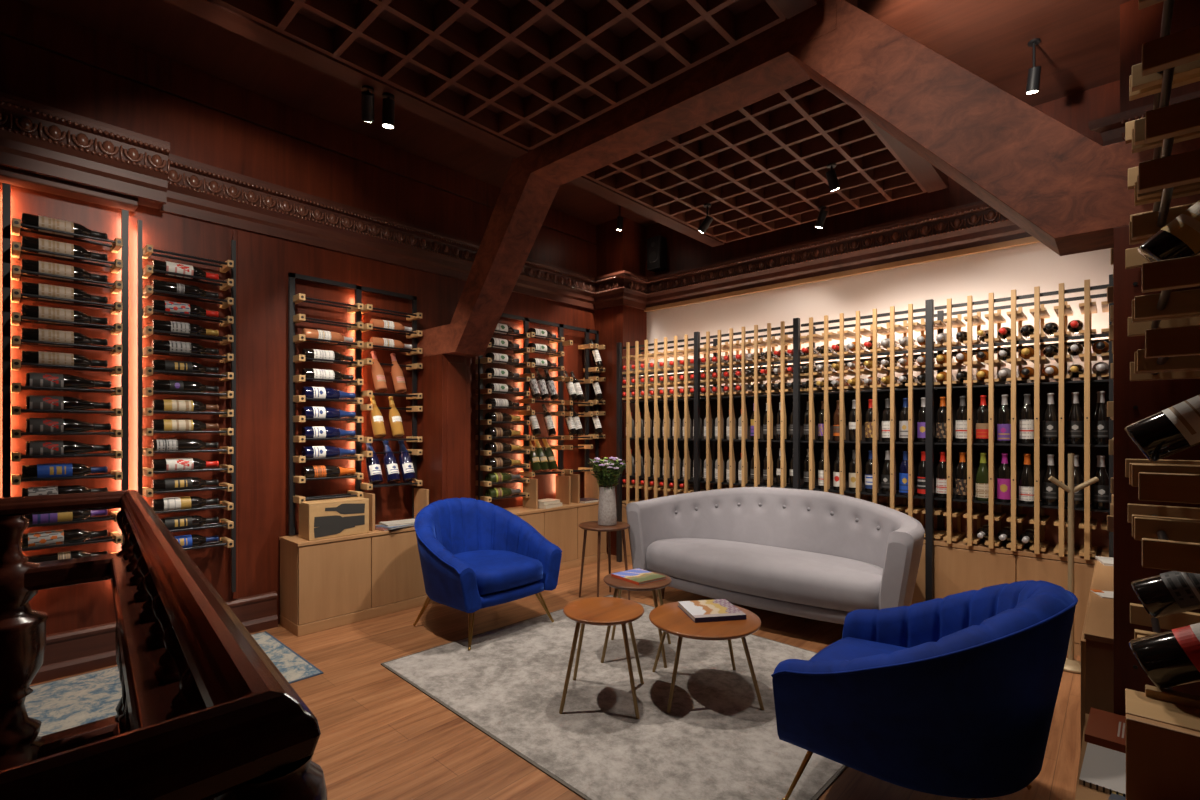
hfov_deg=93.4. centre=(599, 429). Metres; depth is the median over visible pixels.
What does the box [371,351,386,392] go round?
wine bottle
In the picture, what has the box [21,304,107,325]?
wine bottle
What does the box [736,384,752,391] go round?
wine bottle
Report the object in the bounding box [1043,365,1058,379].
wine bottle
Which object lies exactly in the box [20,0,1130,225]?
ceiling
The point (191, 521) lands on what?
wine bottle
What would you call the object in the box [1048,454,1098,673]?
coat stand
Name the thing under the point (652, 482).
wine bottle
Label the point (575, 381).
wine bottle
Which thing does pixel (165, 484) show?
wine bottle
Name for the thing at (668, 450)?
wine bottle
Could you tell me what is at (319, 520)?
print
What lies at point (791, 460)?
wine bottle
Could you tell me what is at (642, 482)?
wine bottle
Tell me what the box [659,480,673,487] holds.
wine bottle
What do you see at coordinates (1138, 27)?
trim
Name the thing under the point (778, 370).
wine bottle
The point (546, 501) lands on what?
book
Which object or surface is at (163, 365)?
wine bottle
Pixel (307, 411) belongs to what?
wine bottle
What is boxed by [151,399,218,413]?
wine bottle
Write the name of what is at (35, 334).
wine bottle
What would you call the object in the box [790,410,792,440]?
wine bottle
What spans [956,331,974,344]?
wine bottle
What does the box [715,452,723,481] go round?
wine bottle
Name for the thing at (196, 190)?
crown molding
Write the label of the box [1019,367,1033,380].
wine bottle
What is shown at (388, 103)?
spotlight
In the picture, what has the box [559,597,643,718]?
round side table
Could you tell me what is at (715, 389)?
wine bottle
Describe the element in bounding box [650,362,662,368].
wine bottle
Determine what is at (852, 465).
wine bottle
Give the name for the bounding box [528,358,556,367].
wine bottle
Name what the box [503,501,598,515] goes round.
countertop
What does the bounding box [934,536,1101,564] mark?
countertop
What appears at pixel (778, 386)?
wine bottle
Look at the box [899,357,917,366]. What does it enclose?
wine bottle
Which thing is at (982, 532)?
wine bottle
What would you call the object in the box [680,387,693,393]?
wine bottle
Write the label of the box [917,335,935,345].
wine bottle
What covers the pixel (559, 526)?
base cabinet
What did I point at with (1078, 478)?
wine bottle
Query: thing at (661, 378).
wine bottle
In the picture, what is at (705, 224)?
spotlight
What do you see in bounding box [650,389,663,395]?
wine bottle
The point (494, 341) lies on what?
wine bottle
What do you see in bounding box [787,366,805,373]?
wine bottle
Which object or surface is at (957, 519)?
wine rack
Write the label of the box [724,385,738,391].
wine bottle
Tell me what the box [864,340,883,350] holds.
wine bottle
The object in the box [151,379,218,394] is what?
wine bottle
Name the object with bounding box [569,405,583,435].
wine bottle
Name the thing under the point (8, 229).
wine rack
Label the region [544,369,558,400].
wine bottle
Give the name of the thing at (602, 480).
flower bouquet
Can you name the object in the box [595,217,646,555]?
column
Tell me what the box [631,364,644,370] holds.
wine bottle
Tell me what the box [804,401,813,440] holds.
wine bottle
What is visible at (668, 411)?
wine bottle
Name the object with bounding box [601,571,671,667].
round side table
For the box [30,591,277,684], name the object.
baseboard
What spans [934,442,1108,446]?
shelf
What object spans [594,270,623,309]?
crown molding
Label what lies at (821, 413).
wine bottle
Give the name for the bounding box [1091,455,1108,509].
wine bottle
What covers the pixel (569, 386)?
wine bottle
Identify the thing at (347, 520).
print
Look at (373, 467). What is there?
wine bottle
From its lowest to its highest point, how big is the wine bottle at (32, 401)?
0.091 m
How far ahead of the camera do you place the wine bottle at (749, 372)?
4.86 m
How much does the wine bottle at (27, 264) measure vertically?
0.084 m
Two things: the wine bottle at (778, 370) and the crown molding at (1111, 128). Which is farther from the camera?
the wine bottle at (778, 370)
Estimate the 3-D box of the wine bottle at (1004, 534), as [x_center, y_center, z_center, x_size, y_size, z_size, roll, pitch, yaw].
[2.672,0.690,3.724,0.077,0.078,0.310,0,0,43]
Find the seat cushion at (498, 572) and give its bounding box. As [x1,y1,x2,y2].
[454,550,542,595]
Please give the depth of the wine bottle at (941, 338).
3.89 m
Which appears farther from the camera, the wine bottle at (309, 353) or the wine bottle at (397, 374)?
the wine bottle at (397, 374)
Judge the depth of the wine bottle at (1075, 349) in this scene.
3.43 m
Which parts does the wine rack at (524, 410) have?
rod, rod, rod, rod, rod, rod, rod, rod, rod, rod, rod, rod, rod, rod, rod, rod, rod, rod, rod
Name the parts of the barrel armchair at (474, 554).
leg, arm, leg, seat, leg, arm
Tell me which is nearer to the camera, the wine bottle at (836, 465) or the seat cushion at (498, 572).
the seat cushion at (498, 572)
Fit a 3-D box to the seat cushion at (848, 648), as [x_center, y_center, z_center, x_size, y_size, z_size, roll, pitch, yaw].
[1.106,0.963,2.099,0.627,0.156,0.550,0,0,42]
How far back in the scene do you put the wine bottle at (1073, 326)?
3.43 m
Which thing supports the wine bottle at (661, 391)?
on the wine rack at (679, 407)
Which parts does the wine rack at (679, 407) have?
post, post, rail, rail, rail, rail, panel, panel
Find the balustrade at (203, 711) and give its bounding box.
[0,490,326,799]
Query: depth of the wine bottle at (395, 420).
4.40 m
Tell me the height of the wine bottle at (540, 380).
0.328 m
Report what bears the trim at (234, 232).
attached to the wall at (265, 262)
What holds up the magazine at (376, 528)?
on the countertop
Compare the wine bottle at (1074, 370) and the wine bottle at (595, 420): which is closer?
the wine bottle at (1074, 370)
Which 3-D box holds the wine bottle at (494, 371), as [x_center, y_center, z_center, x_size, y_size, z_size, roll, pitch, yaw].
[-0.889,-0.517,5.216,0.089,0.089,0.356,0,0,42]
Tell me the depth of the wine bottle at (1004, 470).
3.67 m
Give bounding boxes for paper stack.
[1095,556,1113,565]
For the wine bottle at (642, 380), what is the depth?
5.64 m
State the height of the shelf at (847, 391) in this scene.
0.011 m
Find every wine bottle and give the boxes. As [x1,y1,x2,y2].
[21,213,107,238]
[21,236,107,260]
[21,259,107,282]
[21,281,107,303]
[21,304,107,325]
[21,327,107,347]
[21,350,107,369]
[21,463,107,478]
[21,485,107,495]
[21,528,107,547]
[24,509,107,524]
[25,372,110,390]
[25,395,110,412]
[25,418,110,431]
[25,440,110,454]
[26,550,107,562]
[151,259,218,279]
[151,279,218,298]
[151,299,218,317]
[151,319,218,336]
[151,339,218,355]
[151,359,218,375]
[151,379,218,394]
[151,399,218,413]
[151,419,218,430]
[151,439,218,450]
[151,458,218,470]
[151,477,218,490]
[151,496,218,510]
[160,515,218,529]
[174,534,218,547]
[301,328,353,343]
[301,348,353,362]
[301,368,353,381]
[301,386,355,401]
[301,406,355,420]
[301,426,355,440]
[301,446,355,459]
[301,465,355,477]
[365,443,382,484]
[369,319,411,332]
[369,337,411,349]
[370,396,385,437]
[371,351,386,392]
[383,441,399,482]
[388,396,404,437]
[390,353,406,393]
[398,441,415,481]
[485,352,519,363]
[485,368,519,378]
[485,383,519,393]
[485,398,519,408]
[485,412,520,423]
[485,427,520,438]
[485,442,520,453]
[485,457,520,468]
[485,472,520,482]
[485,487,520,497]
[490,338,519,348]
[494,323,519,334]
[528,328,556,338]
[528,343,556,353]
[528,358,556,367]
[528,368,540,399]
[528,403,540,436]
[528,440,541,472]
[534,439,549,471]
[535,368,549,399]
[542,404,555,435]
[542,439,557,471]
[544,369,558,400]
[564,371,577,401]
[564,405,576,435]
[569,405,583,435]
[570,371,583,401]
[589,339,602,367]
[589,372,602,400]
[589,406,602,434]
[622,378,634,384]
[622,477,634,483]
[630,412,633,438]
[630,449,633,475]
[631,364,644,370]
[631,378,644,384]
[631,390,644,396]
[631,478,644,484]
[639,412,642,438]
[640,363,653,369]
[640,377,653,383]
[640,390,653,395]
[640,450,642,475]
[640,479,653,485]
[644,412,651,438]
[644,450,651,476]
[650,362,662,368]
[650,376,663,382]
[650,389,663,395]
[650,479,663,486]
[653,412,661,438]
[653,450,661,477]
[659,361,672,367]
[659,376,672,382]
[659,389,672,394]
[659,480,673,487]
[663,411,670,438]
[663,450,670,477]
[669,360,682,366]
[669,375,683,381]
[669,388,683,394]
[669,481,683,487]
[673,419,680,438]
[673,457,680,478]
[679,374,693,380]
[679,482,693,488]
[680,359,693,365]
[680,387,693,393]
[683,418,691,438]
[683,459,691,479]
[690,358,704,364]
[690,373,704,379]
[690,387,704,393]
[693,418,701,438]
[693,458,701,480]
[701,357,715,363]
[701,372,715,379]
[701,386,715,392]
[704,417,712,439]
[704,459,712,480]
[712,356,727,362]
[712,371,727,378]
[712,385,727,392]
[715,410,723,439]
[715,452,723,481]
[724,355,739,361]
[724,371,739,377]
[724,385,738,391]
[726,417,735,439]
[726,460,735,482]
[736,353,752,360]
[736,370,752,376]
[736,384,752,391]
[738,409,747,439]
[738,453,747,483]
[748,352,765,359]
[748,369,765,376]
[748,384,764,390]
[751,404,759,439]
[751,448,759,484]
[760,351,778,358]
[760,368,778,375]
[760,383,777,390]
[763,403,772,439]
[763,448,771,485]
[774,350,791,357]
[774,367,791,374]
[774,382,791,389]
[776,402,785,440]
[776,448,780,485]
[787,349,805,356]
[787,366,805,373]
[787,382,805,388]
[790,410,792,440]
[790,457,792,486]
[801,347,821,355]
[801,364,820,372]
[801,380,821,388]
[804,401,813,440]
[804,449,808,487]
[816,345,836,353]
[816,363,835,372]
[816,379,835,387]
[818,401,828,440]
[818,449,823,489]
[831,344,851,352]
[831,378,851,387]
[832,362,851,370]
[833,400,839,440]
[833,449,839,490]
[847,342,866,351]
[847,361,867,369]
[847,377,867,386]
[849,400,855,441]
[849,450,855,491]
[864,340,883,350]
[864,359,883,369]
[864,376,883,385]
[865,399,872,441]
[865,450,872,492]
[881,338,899,348]
[881,358,900,367]
[881,375,900,385]
[881,450,889,493]
[882,399,889,441]
[899,337,916,347]
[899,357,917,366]
[899,374,917,384]
[899,398,907,441]
[899,451,907,494]
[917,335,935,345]
[917,355,935,365]
[917,373,935,383]
[917,397,924,441]
[917,451,924,496]
[936,333,953,344]
[936,353,953,364]
[936,372,953,382]
[936,397,946,442]
[936,452,946,497]
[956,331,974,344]
[956,352,973,363]
[956,371,974,381]
[956,396,966,442]
[956,452,966,499]
[975,453,988,500]
[976,350,988,363]
[976,369,988,382]
[976,395,988,442]
[977,330,994,343]
[977,524,994,538]
[997,368,1010,381]
[997,395,1010,443]
[997,453,1010,502]
[998,327,1010,341]
[998,349,1010,362]
[998,526,1010,541]
[1019,347,1033,360]
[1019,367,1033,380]
[1019,394,1033,443]
[1019,454,1033,503]
[1020,325,1033,339]
[1020,528,1033,543]
[1042,393,1058,443]
[1042,454,1058,505]
[1043,322,1058,337]
[1043,345,1058,359]
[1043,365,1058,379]
[1066,392,1083,444]
[1066,455,1083,507]
[1067,320,1083,335]
[1067,343,1083,358]
[1067,364,1083,378]
[1091,391,1108,444]
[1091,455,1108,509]
[1092,341,1108,356]
[1092,362,1108,376]
[1125,395,1199,461]
[1129,623,1199,688]
[1131,571,1199,617]
[1138,200,1199,261]
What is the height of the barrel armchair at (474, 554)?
0.838 m
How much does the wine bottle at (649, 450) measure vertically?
0.273 m
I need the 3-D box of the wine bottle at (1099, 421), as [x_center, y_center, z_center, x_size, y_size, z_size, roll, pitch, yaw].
[2.987,-0.072,3.373,0.086,0.320,0.086,0,0,45]
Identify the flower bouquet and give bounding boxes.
[588,457,626,489]
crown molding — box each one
[0,91,169,203]
[160,153,595,309]
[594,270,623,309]
[623,270,648,309]
[645,201,1031,307]
[1088,90,1199,145]
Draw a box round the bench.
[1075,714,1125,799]
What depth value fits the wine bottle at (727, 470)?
5.02 m
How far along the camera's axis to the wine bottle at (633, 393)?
5.72 m
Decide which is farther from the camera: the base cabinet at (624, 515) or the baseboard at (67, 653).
the base cabinet at (624, 515)
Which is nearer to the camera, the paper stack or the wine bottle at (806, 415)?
the paper stack
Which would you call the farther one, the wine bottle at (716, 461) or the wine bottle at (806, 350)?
the wine bottle at (716, 461)
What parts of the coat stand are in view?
arm, arm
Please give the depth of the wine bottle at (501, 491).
5.14 m
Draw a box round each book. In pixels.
[538,498,559,504]
[538,502,562,508]
[580,498,598,502]
[611,568,666,584]
[678,599,745,622]
[1085,708,1125,752]
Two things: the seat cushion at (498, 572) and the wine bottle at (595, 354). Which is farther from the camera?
the wine bottle at (595, 354)
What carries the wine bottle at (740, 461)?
on the wine rack at (730, 404)
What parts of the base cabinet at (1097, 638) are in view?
door, door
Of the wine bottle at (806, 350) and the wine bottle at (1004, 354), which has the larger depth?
the wine bottle at (806, 350)
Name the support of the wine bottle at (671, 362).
on the wine rack at (679, 407)
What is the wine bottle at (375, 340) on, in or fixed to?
on the wine rack at (358, 308)
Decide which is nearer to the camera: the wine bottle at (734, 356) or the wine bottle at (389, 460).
the wine bottle at (389, 460)
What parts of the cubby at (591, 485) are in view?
panel, panel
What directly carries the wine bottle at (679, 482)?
on the wine rack at (679, 407)
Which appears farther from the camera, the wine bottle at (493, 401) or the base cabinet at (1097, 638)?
the wine bottle at (493, 401)
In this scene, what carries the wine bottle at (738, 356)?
on the wine rack at (730, 404)
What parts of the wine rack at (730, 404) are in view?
post, post, panel, rail, rail, rail, rail, panel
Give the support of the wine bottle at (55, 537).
on the wine rack at (8, 229)
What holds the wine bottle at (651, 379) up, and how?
on the wine rack at (679, 407)
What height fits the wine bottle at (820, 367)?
0.081 m
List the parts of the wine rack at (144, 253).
rod, rod, rod, rod, rod, rod, rod, rod, rod, rod, rod, rod, rod, rod, rod, rod, rod, rod, rod, rod, rod, rod, rod, rod, rod, rod, rod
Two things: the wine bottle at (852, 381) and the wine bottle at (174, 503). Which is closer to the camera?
the wine bottle at (174, 503)
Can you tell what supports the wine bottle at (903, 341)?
on the wine rack at (913, 505)
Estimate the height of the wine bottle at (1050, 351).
0.078 m
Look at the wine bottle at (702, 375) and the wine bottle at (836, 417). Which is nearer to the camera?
the wine bottle at (836, 417)
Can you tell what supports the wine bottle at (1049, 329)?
on the wine rack at (957, 519)
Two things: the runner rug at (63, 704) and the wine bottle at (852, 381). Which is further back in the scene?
the wine bottle at (852, 381)
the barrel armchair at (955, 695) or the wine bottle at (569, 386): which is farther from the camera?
the wine bottle at (569, 386)
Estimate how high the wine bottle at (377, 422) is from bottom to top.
0.330 m
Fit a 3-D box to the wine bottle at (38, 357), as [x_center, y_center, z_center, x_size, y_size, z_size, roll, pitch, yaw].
[-2.879,-0.372,3.051,0.084,0.084,0.338,0,0,42]
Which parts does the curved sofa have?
arm, leg, seat, arm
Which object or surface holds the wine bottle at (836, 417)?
on the wine rack at (913, 505)
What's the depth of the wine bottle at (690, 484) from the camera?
5.33 m
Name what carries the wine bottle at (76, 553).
on the wine rack at (8, 229)
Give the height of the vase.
0.303 m
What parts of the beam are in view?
post, raised panel, post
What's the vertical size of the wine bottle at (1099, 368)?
0.081 m
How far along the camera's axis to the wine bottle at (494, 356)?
5.15 m
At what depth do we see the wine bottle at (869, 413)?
4.22 m
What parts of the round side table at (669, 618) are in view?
leg, leg, leg, leg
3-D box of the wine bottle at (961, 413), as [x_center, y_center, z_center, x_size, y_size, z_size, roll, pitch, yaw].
[2.469,-0.072,3.850,0.080,0.320,0.080,0,0,41]
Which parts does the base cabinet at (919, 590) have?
door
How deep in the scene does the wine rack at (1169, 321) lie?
1.24 m
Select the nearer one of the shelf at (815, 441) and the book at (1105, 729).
the book at (1105, 729)
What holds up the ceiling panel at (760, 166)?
hanging from the ceiling
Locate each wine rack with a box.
[2,183,128,552]
[137,220,235,591]
[288,272,421,535]
[476,313,604,501]
[616,334,713,561]
[694,321,808,491]
[793,304,938,536]
[925,274,1113,600]
[1125,0,1199,708]
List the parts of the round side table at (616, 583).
leg, leg, leg, leg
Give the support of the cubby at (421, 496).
on the countertop
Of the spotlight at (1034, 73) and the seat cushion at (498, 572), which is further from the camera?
the seat cushion at (498, 572)
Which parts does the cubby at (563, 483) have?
panel, panel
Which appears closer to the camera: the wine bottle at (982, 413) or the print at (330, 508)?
the wine bottle at (982, 413)
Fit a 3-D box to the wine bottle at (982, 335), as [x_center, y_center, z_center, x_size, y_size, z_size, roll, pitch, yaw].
[2.586,-0.635,3.803,0.083,0.084,0.310,0,0,43]
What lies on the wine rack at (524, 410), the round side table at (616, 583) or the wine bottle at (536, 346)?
the wine bottle at (536, 346)
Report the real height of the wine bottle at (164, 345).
0.083 m
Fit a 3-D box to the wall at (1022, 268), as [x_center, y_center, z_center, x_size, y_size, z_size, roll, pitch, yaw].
[1.980,0.040,5.108,4.600,2.820,0.200,0,0,43]
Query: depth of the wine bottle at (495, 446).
5.14 m
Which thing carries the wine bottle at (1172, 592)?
on the wine rack at (1169, 321)
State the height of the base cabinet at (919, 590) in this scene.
0.585 m
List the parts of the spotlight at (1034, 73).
stem, ceiling plate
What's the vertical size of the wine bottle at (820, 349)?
0.078 m
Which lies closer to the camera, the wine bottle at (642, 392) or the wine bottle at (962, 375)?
the wine bottle at (962, 375)
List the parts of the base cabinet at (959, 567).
door, door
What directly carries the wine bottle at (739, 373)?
on the wine rack at (730, 404)
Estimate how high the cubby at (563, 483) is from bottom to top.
0.279 m
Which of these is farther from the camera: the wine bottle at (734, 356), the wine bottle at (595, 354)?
the wine bottle at (595, 354)
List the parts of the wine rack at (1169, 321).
rod, rod, rod, rod, rod, rod, rod, rod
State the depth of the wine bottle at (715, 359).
5.09 m
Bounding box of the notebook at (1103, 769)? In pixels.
[1079,742,1125,796]
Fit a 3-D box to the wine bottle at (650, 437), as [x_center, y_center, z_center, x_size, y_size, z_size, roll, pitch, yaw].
[0.482,-0.049,5.677,0.083,0.273,0.083,0,0,-35]
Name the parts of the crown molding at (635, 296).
egg moulding, bead moulding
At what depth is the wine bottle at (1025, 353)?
3.58 m
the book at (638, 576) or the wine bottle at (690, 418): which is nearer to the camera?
the book at (638, 576)
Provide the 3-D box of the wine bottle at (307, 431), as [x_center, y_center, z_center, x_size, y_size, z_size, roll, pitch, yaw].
[-1.942,0.024,4.069,0.102,0.101,0.362,0,0,43]
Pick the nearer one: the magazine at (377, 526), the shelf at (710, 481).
the magazine at (377, 526)
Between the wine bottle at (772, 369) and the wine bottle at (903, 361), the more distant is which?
the wine bottle at (772, 369)
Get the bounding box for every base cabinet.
[279,524,434,636]
[503,501,606,570]
[622,503,631,562]
[911,537,934,604]
[934,536,1101,655]
[1081,556,1113,744]
[1125,689,1199,799]
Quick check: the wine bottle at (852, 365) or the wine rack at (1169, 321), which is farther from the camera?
the wine bottle at (852, 365)
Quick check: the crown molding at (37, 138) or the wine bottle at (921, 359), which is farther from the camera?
the wine bottle at (921, 359)
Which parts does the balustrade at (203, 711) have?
newel post, rail, rail, newel post, newel post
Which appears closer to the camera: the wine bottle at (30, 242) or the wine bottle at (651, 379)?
the wine bottle at (30, 242)
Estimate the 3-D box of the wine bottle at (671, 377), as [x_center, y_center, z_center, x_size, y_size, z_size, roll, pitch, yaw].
[0.762,-0.492,5.463,0.080,0.081,0.265,0,0,43]
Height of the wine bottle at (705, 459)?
0.273 m
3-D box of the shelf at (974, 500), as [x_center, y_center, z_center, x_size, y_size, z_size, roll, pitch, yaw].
[2.739,0.475,3.710,0.896,0.011,0.306,0,0,43]
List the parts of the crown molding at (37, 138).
bead moulding, egg moulding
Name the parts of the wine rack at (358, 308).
rod, rod, rod, rod, rod, rod, rod, rod, rod, rod, rod, rod, rod, rod, rod, rod, rod, rod, rod, rod, rod, rod, rod, rod, rod, rod, rod, rod, rod, rod, rod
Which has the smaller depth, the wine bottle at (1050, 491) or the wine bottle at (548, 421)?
the wine bottle at (1050, 491)
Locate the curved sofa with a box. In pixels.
[626,487,924,624]
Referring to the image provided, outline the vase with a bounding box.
[598,486,616,525]
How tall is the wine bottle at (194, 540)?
0.083 m
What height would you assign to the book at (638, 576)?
0.016 m
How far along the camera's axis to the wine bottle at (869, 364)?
4.22 m
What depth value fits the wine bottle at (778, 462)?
4.70 m
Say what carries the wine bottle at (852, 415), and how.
on the wine rack at (913, 505)
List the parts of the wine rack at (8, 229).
rod, rod, rod, rod, rod, rod, rod, rod, rod, rod, rod, rod, rod, rod, rod, rod, rod, rod, rod, rod, rod, rod, rod, rod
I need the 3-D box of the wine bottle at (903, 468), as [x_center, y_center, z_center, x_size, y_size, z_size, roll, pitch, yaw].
[2.209,0.310,4.089,0.081,0.320,0.080,0,0,36]
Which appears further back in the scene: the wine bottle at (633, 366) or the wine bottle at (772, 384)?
the wine bottle at (633, 366)
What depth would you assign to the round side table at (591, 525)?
4.46 m
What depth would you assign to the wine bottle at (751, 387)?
4.86 m
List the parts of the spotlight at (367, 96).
ceiling plate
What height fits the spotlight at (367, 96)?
0.155 m
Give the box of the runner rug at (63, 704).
[24,631,322,735]
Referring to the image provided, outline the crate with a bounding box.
[299,497,368,540]
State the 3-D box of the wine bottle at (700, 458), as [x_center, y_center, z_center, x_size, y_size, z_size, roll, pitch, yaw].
[0.912,0.334,5.281,0.083,0.273,0.083,0,0,-41]
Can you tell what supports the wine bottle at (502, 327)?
on the wine rack at (524, 410)
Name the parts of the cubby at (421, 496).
panel, panel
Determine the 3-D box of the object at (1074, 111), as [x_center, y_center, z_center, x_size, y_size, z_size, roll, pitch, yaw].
[1.973,-1.870,5.101,4.600,1.000,0.220,0,0,43]
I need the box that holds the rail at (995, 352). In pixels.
[751,344,1092,370]
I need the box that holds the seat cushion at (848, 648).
[810,637,905,660]
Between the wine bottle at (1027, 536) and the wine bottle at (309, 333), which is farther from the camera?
the wine bottle at (309, 333)
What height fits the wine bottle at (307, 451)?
0.101 m
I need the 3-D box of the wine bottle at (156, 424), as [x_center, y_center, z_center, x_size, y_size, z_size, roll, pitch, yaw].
[-2.518,-0.023,3.444,0.083,0.083,0.332,0,0,42]
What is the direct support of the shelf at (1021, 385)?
attached to the wine rack at (957, 519)
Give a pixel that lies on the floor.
(381, 737)
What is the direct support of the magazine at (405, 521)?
on the magazine at (377, 526)
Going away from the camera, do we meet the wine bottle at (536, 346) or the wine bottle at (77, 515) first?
the wine bottle at (77, 515)
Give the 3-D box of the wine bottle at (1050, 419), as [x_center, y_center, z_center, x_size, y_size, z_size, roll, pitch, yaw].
[2.814,-0.072,3.532,0.086,0.320,0.086,0,0,43]
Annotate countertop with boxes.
[279,524,414,546]
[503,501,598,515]
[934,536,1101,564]
[1084,556,1113,644]
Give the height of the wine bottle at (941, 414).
0.320 m
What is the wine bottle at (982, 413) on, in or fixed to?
on the wine rack at (957, 519)
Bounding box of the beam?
[417,0,1199,715]
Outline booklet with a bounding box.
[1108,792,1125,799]
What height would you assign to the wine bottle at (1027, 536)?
0.078 m
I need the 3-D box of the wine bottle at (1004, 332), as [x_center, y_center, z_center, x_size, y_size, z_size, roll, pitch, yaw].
[2.672,-0.635,3.724,0.077,0.078,0.310,0,0,43]
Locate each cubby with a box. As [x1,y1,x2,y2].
[363,488,428,530]
[523,475,570,508]
[565,472,598,502]
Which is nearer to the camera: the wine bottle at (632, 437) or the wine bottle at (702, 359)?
the wine bottle at (702, 359)
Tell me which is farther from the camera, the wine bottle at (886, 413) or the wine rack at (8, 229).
the wine bottle at (886, 413)
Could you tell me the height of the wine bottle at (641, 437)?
0.273 m
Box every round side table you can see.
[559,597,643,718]
[579,521,629,599]
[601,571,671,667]
[649,602,763,712]
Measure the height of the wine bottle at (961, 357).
0.081 m
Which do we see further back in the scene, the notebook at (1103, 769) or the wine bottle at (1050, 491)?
the wine bottle at (1050, 491)
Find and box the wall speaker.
[647,235,666,271]
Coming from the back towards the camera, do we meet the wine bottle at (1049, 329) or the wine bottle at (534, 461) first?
the wine bottle at (534, 461)
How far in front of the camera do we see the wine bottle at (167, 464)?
3.39 m
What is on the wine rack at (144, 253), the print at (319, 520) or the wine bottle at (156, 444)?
the wine bottle at (156, 444)
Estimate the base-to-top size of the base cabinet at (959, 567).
0.585 m
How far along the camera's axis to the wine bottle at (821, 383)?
4.48 m
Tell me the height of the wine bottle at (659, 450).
0.273 m
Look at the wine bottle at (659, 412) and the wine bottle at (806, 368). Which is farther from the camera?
the wine bottle at (659, 412)
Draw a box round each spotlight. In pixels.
[361,85,374,121]
[382,92,394,128]
[616,204,622,230]
[698,203,712,233]
[815,206,827,227]
[825,163,839,191]
[1026,38,1040,93]
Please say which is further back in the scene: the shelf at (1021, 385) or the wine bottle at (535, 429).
the wine bottle at (535, 429)
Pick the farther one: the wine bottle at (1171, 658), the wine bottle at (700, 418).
the wine bottle at (700, 418)
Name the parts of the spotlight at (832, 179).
ceiling plate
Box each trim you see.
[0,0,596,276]
[0,165,162,211]
[232,230,237,598]
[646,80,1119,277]
[1107,248,1113,531]
[1120,0,1199,112]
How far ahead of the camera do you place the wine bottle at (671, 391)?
5.40 m
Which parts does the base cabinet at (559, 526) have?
door, door, door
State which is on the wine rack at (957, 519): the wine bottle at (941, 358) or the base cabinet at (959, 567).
the wine bottle at (941, 358)
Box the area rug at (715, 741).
[381,594,847,799]
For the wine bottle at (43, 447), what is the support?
on the wine rack at (8, 229)
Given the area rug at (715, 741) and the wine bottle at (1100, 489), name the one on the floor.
the area rug at (715, 741)
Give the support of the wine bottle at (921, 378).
on the wine rack at (913, 505)
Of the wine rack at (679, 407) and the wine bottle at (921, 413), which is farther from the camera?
the wine rack at (679, 407)
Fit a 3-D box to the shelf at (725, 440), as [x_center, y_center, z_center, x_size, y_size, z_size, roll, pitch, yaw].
[1.354,0.093,4.984,0.893,0.011,0.306,0,0,43]
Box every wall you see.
[0,34,594,634]
[647,242,1112,503]
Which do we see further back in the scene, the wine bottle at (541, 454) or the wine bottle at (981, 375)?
the wine bottle at (541, 454)
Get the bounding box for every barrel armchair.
[413,497,561,650]
[771,580,1077,799]
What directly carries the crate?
on the countertop
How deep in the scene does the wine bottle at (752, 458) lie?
4.86 m
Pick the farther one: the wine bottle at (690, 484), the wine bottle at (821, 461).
the wine bottle at (690, 484)
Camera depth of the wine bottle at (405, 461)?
4.47 m
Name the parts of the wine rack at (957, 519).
post, post, rail, rail, rail, rail, panel, panel, post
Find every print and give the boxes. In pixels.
[314,515,354,526]
[314,523,354,537]
[325,503,364,513]
[342,515,364,525]
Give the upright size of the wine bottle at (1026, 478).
0.320 m
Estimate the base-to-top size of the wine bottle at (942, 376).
0.081 m
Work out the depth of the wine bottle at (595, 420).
6.10 m
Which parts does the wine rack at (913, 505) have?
post, post, rail, rail, rail, rail, panel, panel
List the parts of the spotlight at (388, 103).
ceiling plate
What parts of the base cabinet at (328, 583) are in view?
door, door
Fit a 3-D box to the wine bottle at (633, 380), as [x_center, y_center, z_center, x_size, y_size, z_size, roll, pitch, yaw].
[0.418,-0.492,5.780,0.080,0.081,0.265,0,0,43]
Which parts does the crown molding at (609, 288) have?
bead moulding, egg moulding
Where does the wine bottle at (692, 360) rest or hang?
on the wine rack at (679, 407)
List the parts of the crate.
lid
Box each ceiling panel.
[163,0,816,158]
[569,79,947,246]
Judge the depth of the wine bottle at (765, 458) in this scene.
4.79 m
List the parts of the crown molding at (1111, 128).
bead moulding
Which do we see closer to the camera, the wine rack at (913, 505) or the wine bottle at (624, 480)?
the wine rack at (913, 505)
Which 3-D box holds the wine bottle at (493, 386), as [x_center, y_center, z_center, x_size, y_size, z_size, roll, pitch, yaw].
[-0.889,-0.380,5.216,0.089,0.089,0.356,0,0,42]
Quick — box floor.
[29,554,1080,799]
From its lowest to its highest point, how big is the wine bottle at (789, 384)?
0.078 m
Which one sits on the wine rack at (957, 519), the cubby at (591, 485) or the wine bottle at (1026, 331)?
the wine bottle at (1026, 331)
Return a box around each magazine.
[375,524,413,529]
[375,526,413,530]
[379,519,414,526]
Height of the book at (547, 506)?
0.035 m
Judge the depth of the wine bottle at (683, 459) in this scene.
5.34 m
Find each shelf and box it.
[623,398,711,402]
[623,438,704,440]
[623,474,703,481]
[701,394,808,399]
[701,439,803,441]
[701,480,803,488]
[801,388,936,395]
[801,440,936,443]
[801,486,935,498]
[934,379,1108,390]
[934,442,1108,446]
[934,495,1108,512]
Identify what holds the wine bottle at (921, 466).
on the wine rack at (913, 505)

